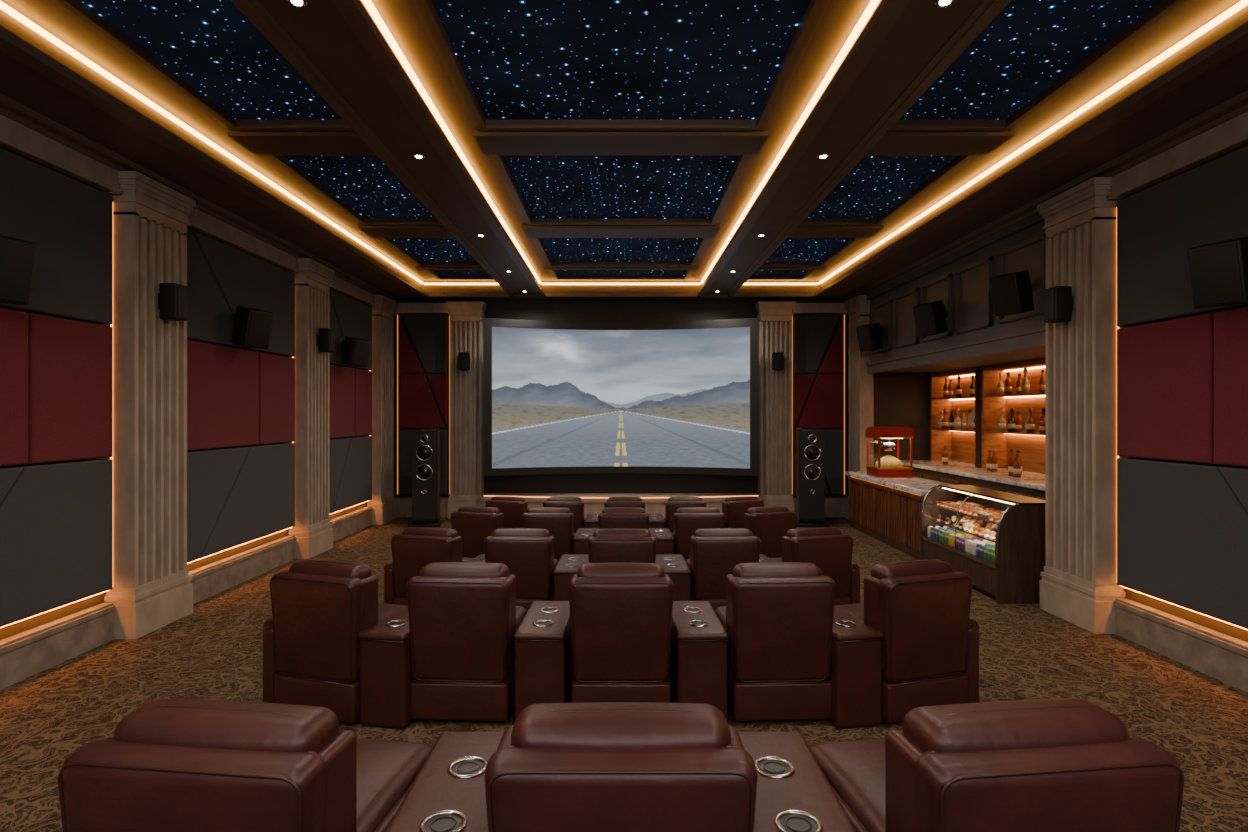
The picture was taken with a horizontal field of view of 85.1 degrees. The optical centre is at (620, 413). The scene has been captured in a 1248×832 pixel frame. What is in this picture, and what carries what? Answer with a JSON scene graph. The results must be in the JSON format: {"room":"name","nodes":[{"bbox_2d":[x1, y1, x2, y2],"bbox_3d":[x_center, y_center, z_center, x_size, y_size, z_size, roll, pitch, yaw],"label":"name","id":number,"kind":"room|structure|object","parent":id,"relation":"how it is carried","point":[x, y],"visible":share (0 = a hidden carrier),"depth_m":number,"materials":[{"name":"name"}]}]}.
{"room":"home theater","nodes":[
{"label":"home theater","id":0,"kind":"room"},
{"bbox_2d":[0,308,366,639],"bbox_3d":[-4.350,-0.285,5.050,0.200,4.270,14.500,0,0,0],"label":"wall","id":1,"kind":"structure","parent":0,"point":[10,630],"depth_m":5.49,"materials":[{"name":"paint"}]},
{"bbox_2d":[0,148,112,627],"bbox_3d":[-4.194,-0.175,3.895,0.109,3.212,3.310,0,0,0],"label":"acoustic panel","id":2,"kind":"object","parent":1,"relation":"attached to","point":[56,374],"visible":1,"depth_m":4.99,"materials":[{"name":"grey fabric"}]},
{"bbox_2d":[0,235,34,304],"bbox_3d":[-3.933,-0.909,4.258,0.428,0.438,0.280,0,0,28],"label":"speaker","id":3,"kind":"object","parent":2,"relation":"attached to","point":[16,255],"visible":1,"depth_m":4.22},
{"bbox_2d":[0,603,114,689],"bbox_3d":[-4.200,1.700,1.690,0.100,0.300,7.780,0,0,0],"label":"baseboard","id":4,"kind":"structure","parent":1,"relation":"attached to","point":[23,655],"depth_m":4.99,"materials":[{"name":"stone"}]},
{"bbox_2d":[0,114,120,193],"bbox_3d":[-4.175,-1.897,1.690,0.150,0.185,7.780,0,0,0],"label":"trim","id":5,"kind":"structure","parent":1,"relation":"attached to","point":[16,138],"depth_m":4.96,"materials":[{"name":"wood"}]},
{"bbox_2d":[187,228,294,562],"bbox_3d":[-4.194,-0.175,7.535,0.109,3.212,2.230,0,0,0],"label":"acoustic panel","id":6,"kind":"object","parent":1,"relation":"attached to","point":[236,496],"visible":0.81,"depth_m":7.27,"materials":[{"name":"grey fabric"}]},
{"bbox_2d":[231,306,273,348],"bbox_3d":[-3.933,-0.909,7.208,0.428,0.438,0.280,0,0,28],"label":"speaker","id":7,"kind":"object","parent":6,"relation":"attached to","point":[252,328],"visible":1,"depth_m":7.09},
{"bbox_2d":[189,535,295,603],"bbox_3d":[-4.200,1.700,7.510,0.100,0.300,2.340,0,0,0],"label":"baseboard","id":8,"kind":"structure","parent":1,"relation":"attached to","point":[209,580],"depth_m":7.43,"materials":[{"name":"stone"}]},
{"bbox_2d":[187,208,299,272],"bbox_3d":[-4.175,-1.897,7.510,0.150,0.185,2.340,0,0,0],"label":"trim","id":9,"kind":"structure","parent":1,"relation":"attached to","point":[202,223],"depth_m":7.36,"materials":[{"name":"wood"}]},
{"bbox_2d":[330,290,371,513],"bbox_3d":[-4.194,-0.175,10.415,0.109,3.212,1.830,0,0,0],"label":"acoustic panel","id":10,"kind":"object","parent":1,"relation":"attached to","point":[350,388],"visible":0.71,"depth_m":10.33,"materials":[{"name":"grey fabric"}]},
{"bbox_2d":[341,337,370,366],"bbox_3d":[-3.933,-0.909,10.008,0.428,0.438,0.280,0,0,28],"label":"speaker","id":11,"kind":"object","parent":10,"relation":"attached to","point":[355,350],"visible":1,"depth_m":9.89},
{"bbox_2d":[331,507,372,541],"bbox_3d":[-4.200,1.700,10.390,0.100,0.300,1.940,0,0,0],"label":"baseboard","id":12,"kind":"structure","parent":1,"relation":"attached to","point":[345,525],"depth_m":10.50,"materials":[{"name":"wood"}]},
{"bbox_2d":[330,275,375,305],"bbox_3d":[-4.175,-1.897,10.390,0.150,0.185,1.940,0,0,0],"label":"trim","id":13,"kind":"structure","parent":1,"relation":"attached to","point":[338,285],"depth_m":10.42,"materials":[{"name":"wood"}]},
{"bbox_2d":[0,0,431,301],"bbox_3d":[-3.815,-2.170,5.050,0.870,0.360,14.500,0,0,0],"label":"ceiling soffit","id":14,"kind":"structure","parent":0,"point":[45,89],"depth_m":5.37,"materials":[{"name":"brown paint"}]},
{"bbox_2d":[0,1,423,283],"bbox_3d":[-3.502,-2.310,4.950,0.034,0.024,14.100,0,0,0],"label":"led strip","id":15,"kind":"object","parent":14,"relation":"attached to","point":[3,6],"visible":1,"depth_m":5.20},
{"bbox_2d":[394,299,847,496],"bbox_3d":[0.000,-0.285,12.400,8.900,4.270,0.200,0,0,0],"label":"wall","id":16,"kind":"structure","parent":0,"point":[584,310],"depth_m":12.30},
{"bbox_2d":[394,497,448,516],"bbox_3d":[-3.665,1.680,12.240,1.170,0.340,0.120,0,0,0],"label":"baseboard","id":17,"kind":"structure","parent":16,"relation":"attached to","point":[403,504],"depth_m":12.18,"materials":[{"name":"stone"}]},
{"bbox_2d":[394,303,449,313],"bbox_3d":[-3.665,-1.900,12.240,1.170,0.180,0.120,0,0,0],"label":"frieze","id":18,"kind":"object","parent":16,"relation":"attached to","point":[401,308],"visible":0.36,"depth_m":12.18,"materials":[{"name":"wood"}]},
{"bbox_2d":[399,315,446,493],"bbox_3d":[-3.560,-0.171,12.249,0.840,3.221,0.099,0,0,0],"label":"acoustic panel","id":19,"kind":"object","parent":16,"relation":"attached to","point":[418,407],"visible":0.81,"depth_m":12.20,"materials":[{"name":"grey fabric"}]},
{"bbox_2d":[483,318,758,475],"bbox_3d":[0.000,-0.290,11.896,4.660,2.680,0.808,0,0,0],"label":"projection screen","id":20,"kind":"object","parent":16,"relation":"attached to","point":[560,397],"visible":1,"depth_m":11.93,"materials":[{"name":"fabric"}]},
{"bbox_2d":[795,315,842,493],"bbox_3d":[3.560,-0.171,12.249,0.840,3.221,0.099,0,0,0],"label":"acoustic panel","id":21,"kind":"object","parent":16,"relation":"attached to","point":[823,407],"visible":0.86,"depth_m":12.20,"materials":[{"name":"grey fabric"}]},
{"bbox_2d":[792,303,847,313],"bbox_3d":[3.665,-1.900,12.240,1.170,0.180,0.120,0,0,0],"label":"frieze","id":22,"kind":"object","parent":16,"relation":"attached to","point":[800,308],"visible":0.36,"depth_m":12.18,"materials":[{"name":"wood"}]},
{"bbox_2d":[793,497,847,516],"bbox_3d":[3.665,1.680,12.240,1.170,0.340,0.120,0,0,0],"label":"baseboard","id":23,"kind":"structure","parent":16,"relation":"attached to","point":[833,506],"depth_m":12.18,"materials":[{"name":"wood"}]},
{"bbox_2d":[422,281,819,298],"bbox_3d":[0.000,-2.203,12.090,7.040,0.295,0.420,0,0,0],"label":"ceiling soffit","id":24,"kind":"structure","parent":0,"point":[434,291],"depth_m":12.03,"materials":[{"name":"brown paint"}]},
{"bbox_2d":[0,517,1247,831],"bbox_3d":[0.700,1.900,5.050,10.400,0.100,14.900,0,0,0],"label":"floor","id":25,"kind":"structure","parent":0,"point":[215,651],"depth_m":4.60,"materials":[{"name":"carpet"}]},
{"bbox_2d":[104,171,195,638],"bbox_3d":[-4.110,-0.070,5.960,0.280,3.840,0.780,0,0,0],"label":"fluted column","id":26,"kind":"structure","parent":25,"relation":"on","point":[152,589],"depth_m":5.76,"materials":[{"name":"wood"}]},
{"bbox_2d":[158,283,187,320],"bbox_3d":[-3.930,-0.980,5.960,0.189,0.310,0.170,0,0,0],"label":"speaker","id":27,"kind":"object","parent":26,"relation":"attached to","point":[172,297],"visible":1,"depth_m":5.88},
{"bbox_2d":[58,698,431,831],"bbox_3d":[-1.099,1.351,2.355,0.730,0.997,1.170,0,0,7],"label":"recliner chair","id":28,"kind":"object","parent":25,"relation":"on","point":[170,764],"visible":0.9,"depth_m":1.83,"materials":[{"name":"red leather"}]},
{"bbox_2d":[263,618,278,702],"bbox_3d":[-2.077,1.559,4.554,0.124,0.562,0.740,0,0,18],"label":"chair armrest","id":29,"kind":"object","parent":25,"relation":"on","point":[269,658],"visible":0.23,"depth_m":4.20,"materials":[{"name":"red leather"}]},
{"bbox_2d":[288,258,334,558],"bbox_3d":[-4.110,-0.070,9.050,0.280,3.840,0.760,0,0,0],"label":"fluted column","id":30,"kind":"structure","parent":25,"relation":"on","point":[312,530],"depth_m":8.84,"materials":[{"name":"stone"}]},
{"bbox_2d":[270,559,405,723],"bbox_3d":[-1.702,1.381,4.511,0.624,0.938,1.000,0,0,18],"label":"recliner chair","id":31,"kind":"object","parent":25,"relation":"on","point":[320,608],"visible":0.76,"depth_m":4.05,"materials":[{"name":"red leather"}]},
{"bbox_2d":[367,295,396,524],"bbox_3d":[-4.110,-0.070,11.710,0.280,3.840,0.720,0,0,0],"label":"fluted column","id":32,"kind":"structure","parent":25,"relation":"on","point":[383,504],"depth_m":11.51,"materials":[{"name":"stone"}]},
{"bbox_2d":[357,605,414,729],"bbox_3d":[-1.344,1.563,4.335,0.302,0.573,0.729,0,0,10],"label":"console","id":33,"kind":"object","parent":25,"relation":"on","point":[386,674],"visible":0.51,"depth_m":3.99,"materials":[{"name":"red leather"}]},
{"bbox_2d":[384,562,396,603],"bbox_3d":[-1.990,1.592,6.415,0.119,0.499,0.710,0,0,16],"label":"chair armrest","id":34,"kind":"object","parent":25,"relation":"on","point":[389,588],"visible":0.24,"depth_m":6.08,"materials":[{"name":"red leather"}]},
{"bbox_2d":[408,428,443,526],"bbox_3d":[-3.250,1.040,11.350,0.520,1.620,0.540,0,0,-8],"label":"tower speaker","id":35,"kind":"object","parent":25,"relation":"on","point":[425,441],"visible":0.98,"depth_m":11.12},
{"bbox_2d":[391,527,472,605],"bbox_3d":[-1.629,1.434,6.387,0.599,0.832,0.960,0,0,16],"label":"recliner chair","id":36,"kind":"object","parent":25,"relation":"on","point":[415,548],"visible":0.54,"depth_m":5.97,"materials":[{"name":"red leather"}]},
{"bbox_2d":[385,732,503,831],"bbox_3d":[-0.540,1.545,2.272,0.353,0.609,0.853,0,0,0],"label":"console","id":37,"kind":"object","parent":25,"relation":"on","point":[447,794],"visible":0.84,"depth_m":2.27,"materials":[{"name":"red leather"}]},
{"bbox_2d":[446,302,486,517],"bbox_3d":[-2.760,-0.070,12.165,0.660,3.840,0.270,0,0,0],"label":"fluted column","id":38,"kind":"structure","parent":25,"relation":"on","point":[466,318],"depth_m":12.09,"materials":[{"name":"stone"}]},
{"bbox_2d":[407,562,526,722],"bbox_3d":[-0.939,1.381,4.484,0.624,0.938,1.000,0,0,3],"label":"recliner chair","id":39,"kind":"object","parent":25,"relation":"on","point":[465,617],"visible":0.91,"depth_m":4.00,"materials":[{"name":"red leather"}]},
{"bbox_2d":[451,506,503,557],"bbox_3d":[-1.544,1.456,8.068,0.574,0.789,0.920,0,0,16],"label":"recliner chair","id":40,"kind":"object","parent":25,"relation":"on","point":[473,524],"visible":0.41,"depth_m":7.64,"materials":[{"name":"red leather"}]},
{"bbox_2d":[485,496,527,527],"bbox_3d":[-1.451,1.481,9.454,0.543,0.738,0.870,0,0,16],"label":"recliner chair","id":41,"kind":"object","parent":25,"relation":"on","point":[512,508],"visible":0.36,"depth_m":9.03,"materials":[{"name":"red leather"}]},
{"bbox_2d":[484,528,557,610],"bbox_3d":[-0.875,1.434,6.354,0.599,0.832,0.960,0,0,3],"label":"recliner chair","id":42,"kind":"object","parent":25,"relation":"on","point":[528,553],"visible":0.68,"depth_m":5.89,"materials":[{"name":"red leather"}]},
{"bbox_2d":[513,601,570,720],"bbox_3d":[-0.473,1.563,4.340,0.302,0.573,0.729,0,0,2],"label":"console","id":43,"kind":"object","parent":25,"relation":"on","point":[542,639],"visible":0.85,"depth_m":3.99,"materials":[{"name":"red leather"}]},
{"bbox_2d":[522,507,574,560],"bbox_3d":[-0.806,1.456,8.035,0.574,0.789,0.920,0,0,3],"label":"recliner chair","id":44,"kind":"object","parent":25,"relation":"on","point":[559,521],"visible":0.49,"depth_m":7.58,"materials":[{"name":"red leather"}]},
{"bbox_2d":[543,497,584,532],"bbox_3d":[-0.748,1.481,9.420,0.543,0.738,0.870,0,0,3],"label":"recliner chair","id":45,"kind":"object","parent":25,"relation":"on","point":[575,504],"visible":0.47,"depth_m":9.00,"materials":[{"name":"red leather"}]},
{"bbox_2d":[553,554,588,600],"bbox_3d":[-0.436,1.596,6.216,0.290,0.508,0.700,0,0,2],"label":"console","id":46,"kind":"object","parent":25,"relation":"on","point":[568,565],"visible":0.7,"depth_m":5.88,"materials":[{"name":"red leather"}]},
{"bbox_2d":[573,528,598,553],"bbox_3d":[-0.391,1.609,7.902,0.278,0.482,0.671,0,0,1],"label":"console","id":47,"kind":"object","parent":25,"relation":"on","point":[580,539],"visible":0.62,"depth_m":7.58,"materials":[{"name":"red leather"}]},
{"bbox_2d":[484,702,757,831],"bbox_3d":[0.000,1.351,2.349,0.730,0.997,1.170,0,0,0],"label":"recliner chair","id":48,"kind":"object","parent":25,"relation":"on","point":[590,766],"visible":1,"depth_m":1.78,"materials":[{"name":"red leather"}]},
{"bbox_2d":[568,563,673,702],"bbox_3d":[0.000,1.381,4.475,0.624,0.938,1.000,0,0,0],"label":"recliner chair","id":49,"kind":"object","parent":25,"relation":"on","point":[621,613],"visible":0.96,"depth_m":3.99,"materials":[{"name":"red leather"}]},
{"bbox_2d":[481,493,760,517],"bbox_3d":[0.000,1.640,11.860,4.840,0.420,0.879,0,0,0],"label":"stage platform","id":50,"kind":"object","parent":25,"relation":"on","point":[591,505],"visible":0.26,"depth_m":11.65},
{"bbox_2d":[588,528,656,562],"bbox_3d":[0.010,1.434,6.345,0.599,0.832,0.960,0,0,0],"label":"recliner chair","id":51,"kind":"object","parent":25,"relation":"on","point":[614,545],"visible":0.38,"depth_m":5.87,"materials":[{"name":"red leather"}]},
{"bbox_2d":[598,507,648,529],"bbox_3d":[0.030,1.456,8.025,0.574,0.789,0.920,0,0,0],"label":"recliner chair","id":52,"kind":"object","parent":25,"relation":"on","point":[611,517],"visible":0.33,"depth_m":7.57,"materials":[{"name":"red leather"}]},
{"bbox_2d":[649,528,674,553],"bbox_3d":[0.451,1.609,7.902,0.278,0.482,0.671,0,0,-1],"label":"console","id":53,"kind":"object","parent":25,"relation":"on","point":[664,537],"visible":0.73,"depth_m":7.58,"materials":[{"name":"red leather"}]},
{"bbox_2d":[655,554,690,600],"bbox_3d":[0.456,1.596,6.216,0.290,0.508,0.700,0,0,-2],"label":"console","id":54,"kind":"object","parent":25,"relation":"on","point":[675,566],"visible":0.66,"depth_m":5.88,"materials":[{"name":"red leather"}]},
{"bbox_2d":[664,497,706,532],"bbox_3d":[0.848,1.481,9.420,0.543,0.738,0.870,0,0,-3],"label":"recliner chair","id":55,"kind":"object","parent":25,"relation":"on","point":[673,503],"visible":0.31,"depth_m":9.00,"materials":[{"name":"red leather"}]},
{"bbox_2d":[672,507,725,560],"bbox_3d":[0.866,1.456,8.035,0.574,0.789,0.920,0,0,-3],"label":"recliner chair","id":56,"kind":"object","parent":25,"relation":"on","point":[687,520],"visible":0.48,"depth_m":7.59,"materials":[{"name":"red leather"}]},
{"bbox_2d":[671,601,728,720],"bbox_3d":[0.473,1.563,4.340,0.302,0.573,0.729,0,0,-2],"label":"console","id":57,"kind":"object","parent":25,"relation":"on","point":[699,639],"visible":0.79,"depth_m":3.99,"materials":[{"name":"red leather"}]},
{"bbox_2d":[686,528,759,610],"bbox_3d":[0.895,1.434,6.354,0.599,0.832,0.960,0,0,-3],"label":"recliner chair","id":58,"kind":"object","parent":25,"relation":"on","point":[714,552],"visible":0.64,"depth_m":5.89,"materials":[{"name":"red leather"}]},
{"bbox_2d":[722,496,763,527],"bbox_3d":[1.551,1.481,9.454,0.543,0.738,0.870,0,0,-16],"label":"recliner chair","id":59,"kind":"object","parent":25,"relation":"on","point":[734,508],"visible":0.42,"depth_m":9.02,"materials":[{"name":"red leather"}]},
{"bbox_2d":[744,506,796,557],"bbox_3d":[1.605,1.456,8.068,0.574,0.789,0.920,0,0,-16],"label":"recliner chair","id":60,"kind":"object","parent":25,"relation":"on","point":[769,524],"visible":0.46,"depth_m":7.63,"materials":[{"name":"red leather"}]},
{"bbox_2d":[715,562,834,722],"bbox_3d":[0.939,1.381,4.484,0.624,0.938,1.000,0,0,-3],"label":"recliner chair","id":61,"kind":"object","parent":25,"relation":"on","point":[776,617],"visible":0.91,"depth_m":4.00,"materials":[{"name":"red leather"}]},
{"bbox_2d":[755,302,795,511],"bbox_3d":[2.760,-0.070,12.165,0.660,3.840,0.270,0,0,0],"label":"fluted column","id":62,"kind":"structure","parent":25,"relation":"on","point":[775,318],"depth_m":12.09,"materials":[{"name":"wood"}]},
{"bbox_2d":[738,732,856,831],"bbox_3d":[0.540,1.545,2.272,0.353,0.609,0.853,0,0,0],"label":"console","id":63,"kind":"object","parent":25,"relation":"on","point":[794,794],"visible":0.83,"depth_m":2.27,"materials":[{"name":"red leather"}]},
{"bbox_2d":[771,527,852,605],"bbox_3d":[1.649,1.434,6.387,0.599,0.832,0.960,0,0,-16],"label":"recliner chair","id":64,"kind":"object","parent":25,"relation":"on","point":[829,549],"visible":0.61,"depth_m":5.97,"materials":[{"name":"red leather"}]},
{"bbox_2d":[796,428,828,526],"bbox_3d":[3.160,1.040,11.350,0.520,1.620,0.540,0,0,8],"label":"tower speaker","id":65,"kind":"object","parent":25,"relation":"on","point":[810,441],"visible":0.98,"depth_m":11.12},
{"bbox_2d":[827,605,884,729],"bbox_3d":[1.344,1.563,4.335,0.302,0.573,0.729,0,0,-10],"label":"console","id":66,"kind":"object","parent":25,"relation":"on","point":[855,674],"visible":0.56,"depth_m":3.99,"materials":[{"name":"red leather"}]},
{"bbox_2d":[845,295,873,519],"bbox_3d":[4.110,-0.070,11.730,0.280,3.840,0.680,0,0,0],"label":"fluted column","id":67,"kind":"structure","parent":25,"relation":"on","point":[860,383],"depth_m":11.54,"materials":[{"name":"wood"}]},
{"bbox_2d":[845,471,952,559],"bbox_3d":[4.070,1.395,9.800,0.760,0.910,2.840,0,0,0],"label":"counter","id":68,"kind":"object","parent":25,"relation":"on","point":[887,510],"depth_m":9.55,"materials":[{"name":"brown wood"}]},
{"bbox_2d":[865,426,913,477],"bbox_3d":[4.060,0.567,10.300,0.540,0.745,0.540,0,0,0],"label":"machine","id":69,"kind":"object","parent":68,"relation":"on","point":[888,466],"visible":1,"depth_m":10.06,"materials":[{"name":"red metal"}]},
{"bbox_2d":[836,559,971,723],"bbox_3d":[1.702,1.381,4.511,0.624,0.938,1.000,0,0,-18],"label":"recliner chair","id":70,"kind":"object","parent":25,"relation":"on","point":[921,608],"visible":0.77,"depth_m":4.05,"materials":[{"name":"red leather"}]},
{"bbox_2d":[963,618,978,702],"bbox_3d":[2.077,1.559,4.554,0.124,0.562,0.740,0,0,-18],"label":"armrest","id":71,"kind":"object","parent":25,"relation":"on","point":[972,657],"visible":0.26,"depth_m":4.20,"materials":[{"name":"red leather"}]},
{"bbox_2d":[900,460,1044,499],"bbox_3d":[5.135,1.321,9.090,1.010,1.058,5.180,0,0,0],"label":"countertop","id":72,"kind":"structure","parent":25,"relation":"on","point":[1030,484],"depth_m":9.11,"materials":[{"name":"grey stone"}]},
{"bbox_2d":[930,359,1044,472],"bbox_3d":[5.455,0.050,9.090,0.380,1.480,5.180,0,0,0],"label":"shelf","id":73,"kind":"object","parent":72,"relation":"on","point":[968,446],"depth_m":9.92,"materials":[{"name":"brown wood"}]},
{"bbox_2d":[938,407,974,429],"label":"liquor bottles","id":74,"kind":"object","parent":73,"relation":"on","point":[943,423],"depth_m":10.94,"materials":[{"name":"brown glass"}]},
{"bbox_2d":[997,368,1029,394],"label":"liquor bottles","id":75,"kind":"object","parent":73,"relation":"on","point":[1023,386],"depth_m":9.31,"materials":[{"name":"brown glass"}]},
{"bbox_2d":[998,407,1044,433],"label":"liquor bottles","id":76,"kind":"object","parent":73,"relation":"on","point":[1015,425],"depth_m":9.25,"materials":[{"name":"brown glass"}]},
{"bbox_2d":[920,485,1044,603],"bbox_3d":[3.956,1.357,7.470,0.608,0.985,1.690,0,0,0],"label":"display case","id":77,"kind":"object","parent":25,"relation":"on","point":[1014,577],"visible":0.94,"depth_m":6.65,"materials":[{"name":"brown wood"}]},
{"bbox_2d":[928,501,1003,562],"bbox_3d":[3.914,1.262,7.470,0.411,0.454,1.562,0,0,0],"label":"pastry","id":78,"kind":"object","parent":77,"relation":"in","point":[982,548],"visible":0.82,"depth_m":7.47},
{"bbox_2d":[810,698,1184,831],"bbox_3d":[1.099,1.351,2.355,0.730,0.997,1.170,0,0,-7],"label":"recliner chair","id":79,"kind":"object","parent":25,"relation":"on","point":[1064,764],"visible":0.95,"depth_m":1.83,"materials":[{"name":"red leather"}]},
{"bbox_2d":[1037,177,1124,633],"bbox_3d":[4.110,-0.070,6.100,0.280,3.840,0.780,0,0,0],"label":"fluted column","id":80,"kind":"structure","parent":25,"relation":"on","point":[1078,584],"depth_m":5.95,"materials":[{"name":"wood"}]},
{"bbox_2d":[1044,286,1072,322],"bbox_3d":[3.930,-0.980,6.100,0.189,0.310,0.170,0,0,0],"label":"speaker","id":81,"kind":"object","parent":80,"relation":"attached to","point":[1058,300],"visible":1,"depth_m":6.02},
{"bbox_2d":[874,373,930,464],"bbox_3d":[4.950,0.575,11.775,1.400,2.550,0.150,0,0,0],"label":"wall","id":82,"kind":"structure","parent":0,"point":[900,399],"depth_m":11.70,"materials":[{"name":"paint"}]},
{"bbox_2d":[810,0,1247,301],"bbox_3d":[3.815,-2.170,5.050,0.870,0.360,14.500,0,0,0],"label":"ceiling soffit","id":83,"kind":"structure","parent":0,"point":[1202,86],"depth_m":5.37,"materials":[{"name":"brown paint"}]},
{"bbox_2d":[818,0,1247,283],"bbox_3d":[3.502,-2.310,4.950,0.034,0.024,14.100,0,0,0],"label":"led strip","id":84,"kind":"object","parent":83,"relation":"attached to","point":[1243,3],"visible":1,"depth_m":5.17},
{"bbox_2d":[870,220,1247,641],"bbox_3d":[5.040,-0.285,5.050,1.720,4.270,14.500,0,0,0],"label":"wall","id":85,"kind":"structure","parent":0,"point":[973,282],"depth_m":8.09,"materials":[{"name":"paint"}]},
{"bbox_2d":[856,323,883,351],"bbox_3d":[3.968,-1.210,10.758,0.428,0.438,0.280,0,0,-28],"label":"speaker","id":86,"kind":"object","parent":85,"relation":"attached to","point":[869,336],"visible":1,"depth_m":10.63},
{"bbox_2d":[913,300,947,336],"bbox_3d":[3.968,-1.210,8.658,0.428,0.438,0.280,0,0,-28],"label":"speaker","id":87,"kind":"object","parent":85,"relation":"attached to","point":[930,318],"visible":0.99,"depth_m":8.54},
{"bbox_2d":[866,212,1044,373],"bbox_3d":[4.145,-1.375,8.930,0.070,1.410,4.940,0,0,0],"label":"trim","id":88,"kind":"structure","parent":85,"relation":"attached to","point":[1032,338],"depth_m":8.24,"materials":[{"name":"grey paint"}]},
{"bbox_2d":[989,270,1033,316],"bbox_3d":[3.968,-1.210,6.858,0.428,0.438,0.280,0,0,-28],"label":"speaker","id":89,"kind":"object","parent":85,"relation":"attached to","point":[1011,293],"visible":1,"depth_m":6.74},
{"bbox_2d":[1108,111,1247,198],"bbox_3d":[4.175,-1.897,1.760,0.150,0.185,7.920,0,0,0],"label":"trim","id":90,"kind":"structure","parent":85,"relation":"attached to","point":[1230,136],"depth_m":4.98,"materials":[{"name":"wood"}]},
{"bbox_2d":[1114,598,1247,692],"bbox_3d":[4.200,1.700,1.760,0.100,0.300,7.920,0,0,0],"label":"baseboard","id":91,"kind":"structure","parent":85,"relation":"attached to","point":[1223,657],"depth_m":5.02,"materials":[{"name":"stone"}]},
{"bbox_2d":[1117,146,1247,629],"bbox_3d":[4.194,-0.175,3.965,0.109,3.212,3.450,0,0,0],"label":"acoustic panel","id":92,"kind":"object","parent":85,"relation":"attached to","point":[1182,383],"visible":1,"depth_m":5.02,"materials":[{"name":"grey fabric"}]},
{"bbox_2d":[1187,236,1247,308],"bbox_3d":[3.933,-0.909,4.408,0.428,0.438,0.280,0,0,-28],"label":"speaker","id":93,"kind":"object","parent":92,"relation":"attached to","point":[1218,271],"visible":1,"depth_m":4.31},
{"bbox_3d":[0.700,-2.485,5.050,10.400,0.130,14.900,0,0,0],"label":"ceiling","id":94,"kind":"structure","parent":0,"visible":0},
{"bbox_2d":[81,0,341,118],"bbox_3d":[-2.575,-2.408,4.140,1.110,0.025,2.780,0,0,0],"label":"ceiling panel","id":95,"kind":"object","parent":94,"relation":"attached to","point":[211,45],"visible":0.67,"depth_m":4.53,"materials":[{"name":"black"}]},
{"bbox_2d":[283,155,434,217],"bbox_3d":[-2.575,-2.408,7.225,1.110,0.025,2.210,0,0,0],"label":"ceiling panel","id":96,"kind":"object","parent":94,"relation":"attached to","point":[364,183],"visible":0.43,"depth_m":7.07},
{"bbox_2d":[392,238,476,261],"bbox_3d":[-2.575,-2.408,9.840,1.110,0.025,1.720,0,0,0],"label":"ceiling panel","id":97,"kind":"object","parent":94,"relation":"attached to","point":[424,249],"visible":0.43,"depth_m":9.90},
{"bbox_2d":[2,0,1239,280],"bbox_3d":[0.000,-2.360,5.050,8.500,0.120,14.500,0,0,0],"label":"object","id":98,"kind":"structure","parent":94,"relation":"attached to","point":[416,27],"depth_m":5.62,"materials":[{"name":"brown paint"}]},
{"bbox_2d":[231,0,544,296],"bbox_3d":[-1.635,-2.203,4.875,0.610,0.295,14.150,0,0,0],"label":"ceiling beam","id":99,"kind":"structure","parent":98,"relation":"attached to","point":[337,46],"depth_m":4.63,"materials":[{"name":"brown paint"}]},
{"bbox_2d":[362,0,540,283],"bbox_3d":[-1.422,-2.310,4.950,0.034,0.024,14.100,0,0,0],"label":"led strip","id":100,"kind":"object","parent":99,"relation":"attached to","point":[369,5],"visible":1,"depth_m":5.10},
{"bbox_2d":[697,0,1010,296],"bbox_3d":[1.635,-2.203,4.875,0.610,0.295,14.150,0,0,0],"label":"ceiling beam","id":101,"kind":"structure","parent":98,"relation":"attached to","point":[904,46],"depth_m":4.63,"materials":[{"name":"brown paint"}]},
{"bbox_2d":[701,0,879,283],"bbox_3d":[1.422,-2.310,4.950,0.034,0.024,14.100,0,0,0],"label":"led strip","id":102,"kind":"object","parent":101,"relation":"attached to","point":[872,5],"visible":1,"depth_m":5.10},
{"bbox_2d":[431,0,810,118],"bbox_3d":[0.000,-2.408,4.140,2.200,0.025,2.780,0,0,0],"label":"ceiling panel","id":103,"kind":"object","parent":94,"relation":"attached to","point":[519,59],"visible":1,"depth_m":4.51,"materials":[{"name":"black"}]},
{"bbox_2d":[502,155,739,217],"bbox_3d":[0.000,-2.408,7.225,2.200,0.025,2.210,0,0,0],"label":"ceiling panel","id":104,"kind":"object","parent":94,"relation":"attached to","point":[549,186],"visible":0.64,"depth_m":7.07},
{"bbox_2d":[540,238,701,261],"bbox_3d":[0.000,-2.408,9.840,2.200,0.025,1.720,0,0,0],"label":"ceiling panel","id":105,"kind":"object","parent":94,"relation":"attached to","point":[557,249],"visible":0.64,"depth_m":9.90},
{"bbox_2d":[555,270,686,274],"bbox_3d":[0.000,-2.408,11.350,2.200,0.025,0.800,0,0,0],"label":"ceiling panel","id":106,"kind":"object","parent":94,"relation":"attached to","point":[558,272],"visible":0.43,"depth_m":11.51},
{"bbox_2d":[765,238,849,261],"bbox_3d":[2.575,-2.408,9.840,1.110,0.025,1.720,0,0,0],"label":"ceiling panel","id":107,"kind":"object","parent":94,"relation":"attached to","point":[791,249],"visible":0.43,"depth_m":9.90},
{"bbox_2d":[807,155,958,217],"bbox_3d":[2.575,-2.408,7.225,1.110,0.025,2.210,0,0,0],"label":"ceiling panel","id":108,"kind":"object","parent":94,"relation":"attached to","point":[876,183],"visible":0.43,"depth_m":7.07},
{"bbox_2d":[900,0,1160,118],"bbox_3d":[2.575,-2.408,4.140,1.110,0.025,2.780,0,0,0],"label":"ceiling panel","id":109,"kind":"object","parent":94,"relation":"attached to","point":[1029,45],"visible":0.67,"depth_m":4.53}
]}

